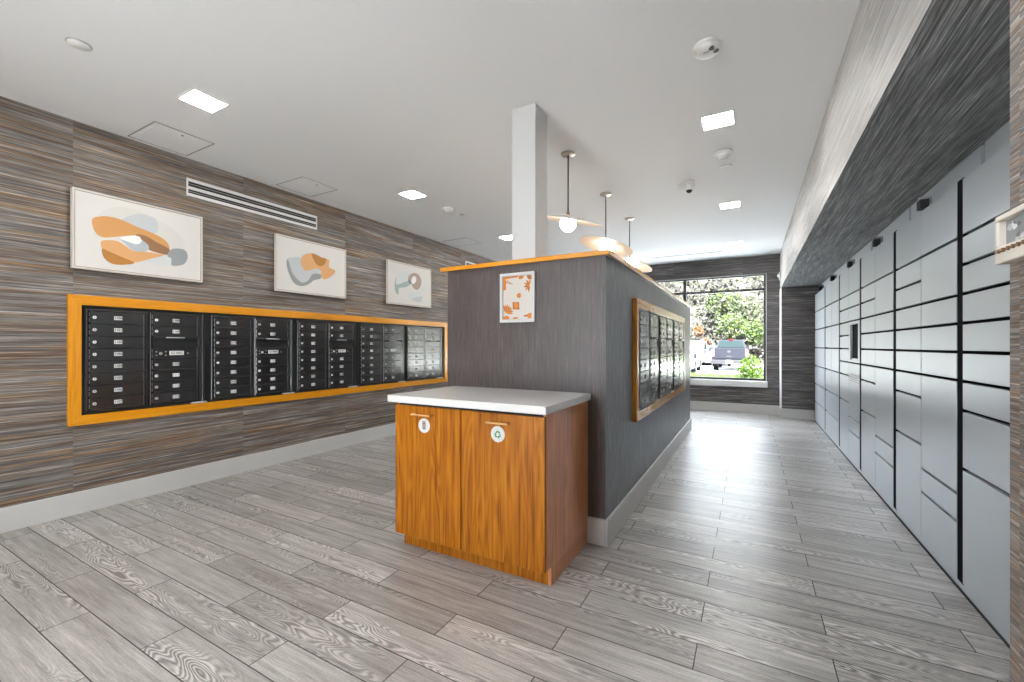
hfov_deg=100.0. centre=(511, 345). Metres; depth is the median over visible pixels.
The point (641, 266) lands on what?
pendant lamp
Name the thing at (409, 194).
diffuser
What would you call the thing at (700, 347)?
van
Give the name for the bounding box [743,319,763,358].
tree
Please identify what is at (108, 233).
picture
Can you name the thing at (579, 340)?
wall partition
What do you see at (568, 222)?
pendant lamp
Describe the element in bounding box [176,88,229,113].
recessed light
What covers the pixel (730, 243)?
diffuser
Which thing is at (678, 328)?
mailbox
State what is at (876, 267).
locker
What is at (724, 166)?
sprinkler cover
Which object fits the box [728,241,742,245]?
recessed light
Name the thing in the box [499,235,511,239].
recessed light
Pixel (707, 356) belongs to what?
car
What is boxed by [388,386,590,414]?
countertop
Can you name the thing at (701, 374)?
grass
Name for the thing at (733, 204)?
recessed light
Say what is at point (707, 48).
smoke detector
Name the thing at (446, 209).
smoke detector
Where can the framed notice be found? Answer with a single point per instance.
(517, 290)
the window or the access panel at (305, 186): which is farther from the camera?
the window
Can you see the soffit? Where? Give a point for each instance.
(920, 86)
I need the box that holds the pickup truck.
[711,339,751,369]
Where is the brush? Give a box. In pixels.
[659,276,763,359]
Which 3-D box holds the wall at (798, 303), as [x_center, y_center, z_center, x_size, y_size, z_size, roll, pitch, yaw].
[5.019,0.118,7.467,0.593,2.264,0.370,0,0,29]
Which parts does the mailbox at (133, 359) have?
door, door, door, door, door, door, door, door, number plate, number plate, number plate, number plate, number plate, number plate, number plate, door, door, door, door, door, door, door, mail plate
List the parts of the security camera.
arm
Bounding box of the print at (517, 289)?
[503,275,531,319]
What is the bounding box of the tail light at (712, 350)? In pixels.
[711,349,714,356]
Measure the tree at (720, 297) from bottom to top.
3.734 m
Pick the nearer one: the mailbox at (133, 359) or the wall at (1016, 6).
the wall at (1016, 6)
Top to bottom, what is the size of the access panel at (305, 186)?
0.008 m
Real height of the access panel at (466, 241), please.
0.008 m
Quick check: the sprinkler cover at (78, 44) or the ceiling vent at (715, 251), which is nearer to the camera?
the sprinkler cover at (78, 44)
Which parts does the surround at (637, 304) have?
rail, rail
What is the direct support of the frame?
attached to the wall at (1016, 6)
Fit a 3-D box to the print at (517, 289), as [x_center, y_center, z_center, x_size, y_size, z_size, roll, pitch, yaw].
[0.038,-0.335,2.979,0.229,0.301,0.014,0,0,29]
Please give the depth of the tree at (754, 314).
36.48 m
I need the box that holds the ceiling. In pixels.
[0,0,860,264]
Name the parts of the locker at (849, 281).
door, door, door, door, door, door, door, door, door, label plate, door, door, door, door, door, door, console panel, header panel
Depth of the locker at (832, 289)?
5.56 m
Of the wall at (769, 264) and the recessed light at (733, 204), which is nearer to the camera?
the recessed light at (733, 204)
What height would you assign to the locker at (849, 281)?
2.264 m
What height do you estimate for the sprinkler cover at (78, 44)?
0.012 m
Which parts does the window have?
sill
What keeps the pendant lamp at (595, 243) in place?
hanging from the ceiling
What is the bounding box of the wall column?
[512,103,546,259]
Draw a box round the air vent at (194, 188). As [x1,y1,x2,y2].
[186,177,316,229]
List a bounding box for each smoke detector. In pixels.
[442,207,454,212]
[693,37,721,59]
[714,149,732,159]
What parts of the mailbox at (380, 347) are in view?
door, door, door, door, door, door, door, door, door, door, door, door, door, door, door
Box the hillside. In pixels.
[661,276,763,364]
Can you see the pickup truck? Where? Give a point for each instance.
(730, 351)
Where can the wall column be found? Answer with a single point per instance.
(529, 122)
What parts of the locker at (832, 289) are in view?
door, door, door, door, door, door, door, door, door, door, door, door, door, door, header panel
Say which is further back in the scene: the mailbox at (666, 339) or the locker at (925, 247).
the mailbox at (666, 339)
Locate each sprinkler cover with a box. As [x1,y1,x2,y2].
[65,37,92,50]
[720,164,731,168]
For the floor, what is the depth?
2.18 m
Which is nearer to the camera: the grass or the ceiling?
the ceiling
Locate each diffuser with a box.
[401,191,423,198]
[729,242,742,244]
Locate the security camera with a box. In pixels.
[677,180,693,192]
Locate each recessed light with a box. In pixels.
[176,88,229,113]
[398,190,426,199]
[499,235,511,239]
[700,109,734,130]
[719,200,740,208]
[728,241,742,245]
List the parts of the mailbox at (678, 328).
door, door, door, door, door, door, door, door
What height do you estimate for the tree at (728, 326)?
3.891 m
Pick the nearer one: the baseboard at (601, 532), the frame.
the frame
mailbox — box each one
[84,308,206,412]
[210,315,293,399]
[296,320,356,390]
[358,324,404,384]
[406,326,442,379]
[639,310,659,409]
[659,316,673,397]
[673,321,684,389]
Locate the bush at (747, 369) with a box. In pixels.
[736,355,763,378]
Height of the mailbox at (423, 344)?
0.797 m
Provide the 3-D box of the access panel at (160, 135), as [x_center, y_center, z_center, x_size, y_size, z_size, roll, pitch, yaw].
[-2.757,-1.666,3.481,0.460,0.008,0.410,0,0,29]
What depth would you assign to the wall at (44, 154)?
3.50 m
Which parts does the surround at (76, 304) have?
rail, rail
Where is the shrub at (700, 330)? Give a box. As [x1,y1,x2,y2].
[693,325,704,339]
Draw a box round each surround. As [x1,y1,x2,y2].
[67,294,446,426]
[632,298,684,421]
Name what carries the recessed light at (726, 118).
in the ceiling
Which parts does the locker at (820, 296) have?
door, door, door, door, door, door, door, door, door, door, door, door, door, door, header panel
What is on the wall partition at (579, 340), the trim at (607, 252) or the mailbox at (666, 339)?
the trim at (607, 252)
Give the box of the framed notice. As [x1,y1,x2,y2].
[500,271,535,322]
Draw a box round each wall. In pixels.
[0,96,496,507]
[643,254,779,405]
[782,285,819,409]
[1010,0,1023,681]
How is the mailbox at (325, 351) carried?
attached to the surround at (76, 304)
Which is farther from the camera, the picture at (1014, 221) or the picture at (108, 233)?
the picture at (108, 233)
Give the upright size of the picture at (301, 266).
0.596 m
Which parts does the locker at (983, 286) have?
door, door, door, door, door, door, door, door, door, header panel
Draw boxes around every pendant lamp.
[547,150,601,231]
[579,192,632,255]
[620,217,651,271]
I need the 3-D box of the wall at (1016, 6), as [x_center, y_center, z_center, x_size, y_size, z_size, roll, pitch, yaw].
[0.799,-0.210,-0.690,1.133,2.920,2.970,0,0,29]
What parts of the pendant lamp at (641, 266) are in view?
lamp shade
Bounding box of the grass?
[690,372,739,377]
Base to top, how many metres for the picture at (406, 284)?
0.600 m
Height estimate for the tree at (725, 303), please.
4.608 m
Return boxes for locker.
[815,277,831,432]
[825,262,848,449]
[839,241,871,474]
[860,208,910,513]
[894,145,984,590]
[957,121,1009,648]
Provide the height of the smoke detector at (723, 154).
0.050 m
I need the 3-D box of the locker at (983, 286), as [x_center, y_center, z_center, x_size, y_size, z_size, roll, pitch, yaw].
[2.062,0.118,1.679,0.140,2.264,1.159,0,0,29]
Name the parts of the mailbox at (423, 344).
door, door, door, door, door, door, door, door, door, door, door, door, door, door, door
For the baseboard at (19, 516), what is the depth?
3.64 m
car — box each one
[690,352,701,372]
[704,346,731,365]
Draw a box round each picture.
[70,187,202,282]
[274,233,345,298]
[386,259,430,307]
[1006,213,1023,243]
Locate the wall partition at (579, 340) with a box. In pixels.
[448,255,689,519]
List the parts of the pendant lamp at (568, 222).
stem, globe, lamp shade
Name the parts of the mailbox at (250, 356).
door, door, door, door, door, door, door, door, door, door, door, door, door, door, door, mail plate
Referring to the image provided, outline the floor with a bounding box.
[0,409,1009,681]
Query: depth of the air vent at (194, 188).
4.26 m
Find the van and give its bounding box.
[690,341,706,365]
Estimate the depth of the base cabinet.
2.39 m
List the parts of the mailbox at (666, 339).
door, door, door, door, door, door, door, door, door, door, door, door, door, door, door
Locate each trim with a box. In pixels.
[440,249,692,307]
[779,287,781,407]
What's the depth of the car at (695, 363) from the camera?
22.84 m
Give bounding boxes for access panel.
[128,121,213,155]
[276,177,336,196]
[443,238,479,246]
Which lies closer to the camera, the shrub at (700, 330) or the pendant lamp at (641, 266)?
the pendant lamp at (641, 266)
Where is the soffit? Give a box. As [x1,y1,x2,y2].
[780,0,1009,287]
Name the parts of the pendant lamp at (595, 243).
stem, globe, lamp shade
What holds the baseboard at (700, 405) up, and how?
attached to the wall at (769, 264)
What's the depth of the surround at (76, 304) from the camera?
3.91 m
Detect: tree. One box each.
[705,288,744,338]
[708,294,732,311]
[715,312,747,338]
[727,296,763,344]
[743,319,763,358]
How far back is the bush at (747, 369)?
10.54 m
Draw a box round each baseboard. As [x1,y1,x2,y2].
[0,423,395,533]
[587,418,691,546]
[690,401,814,419]
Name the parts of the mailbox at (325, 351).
door, door, door, door, door, door, door, door, door, door, door, door, door, door, door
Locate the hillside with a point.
(740, 284)
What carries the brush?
on the hillside
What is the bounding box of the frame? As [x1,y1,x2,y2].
[995,203,1023,264]
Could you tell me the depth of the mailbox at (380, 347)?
5.76 m
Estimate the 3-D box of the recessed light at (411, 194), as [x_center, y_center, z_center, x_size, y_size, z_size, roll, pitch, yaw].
[-1.098,-1.667,4.739,0.224,0.006,0.224,0,0,29]
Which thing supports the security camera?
attached to the ceiling
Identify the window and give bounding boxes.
[656,273,767,387]
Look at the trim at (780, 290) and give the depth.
7.51 m
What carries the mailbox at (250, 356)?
attached to the surround at (76, 304)
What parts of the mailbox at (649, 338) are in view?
door, door, door, door, door, door, door, door, door, door, door, door, door, door, door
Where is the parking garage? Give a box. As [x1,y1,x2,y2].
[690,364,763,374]
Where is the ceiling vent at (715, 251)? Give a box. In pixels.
[653,251,722,257]
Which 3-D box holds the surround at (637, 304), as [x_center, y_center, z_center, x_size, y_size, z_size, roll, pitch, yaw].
[1.604,0.108,4.482,0.034,0.949,2.745,0,0,29]
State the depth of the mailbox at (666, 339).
4.35 m
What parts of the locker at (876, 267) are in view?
door, door, door, door, door, door, door, door, door, door, door, door, door, door, door, door, door, header panel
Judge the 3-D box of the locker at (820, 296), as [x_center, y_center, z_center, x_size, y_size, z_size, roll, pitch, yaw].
[4.793,0.118,6.597,0.140,2.264,1.159,0,0,29]
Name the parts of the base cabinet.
handle, door, handle, door, panel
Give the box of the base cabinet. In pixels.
[388,386,590,585]
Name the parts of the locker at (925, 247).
door, door, door, door, door, door, door, door, door, door, door, door, door, door, door, door, door, header panel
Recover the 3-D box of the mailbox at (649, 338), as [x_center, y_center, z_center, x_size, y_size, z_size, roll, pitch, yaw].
[1.190,0.116,3.703,0.050,0.797,0.820,0,0,29]

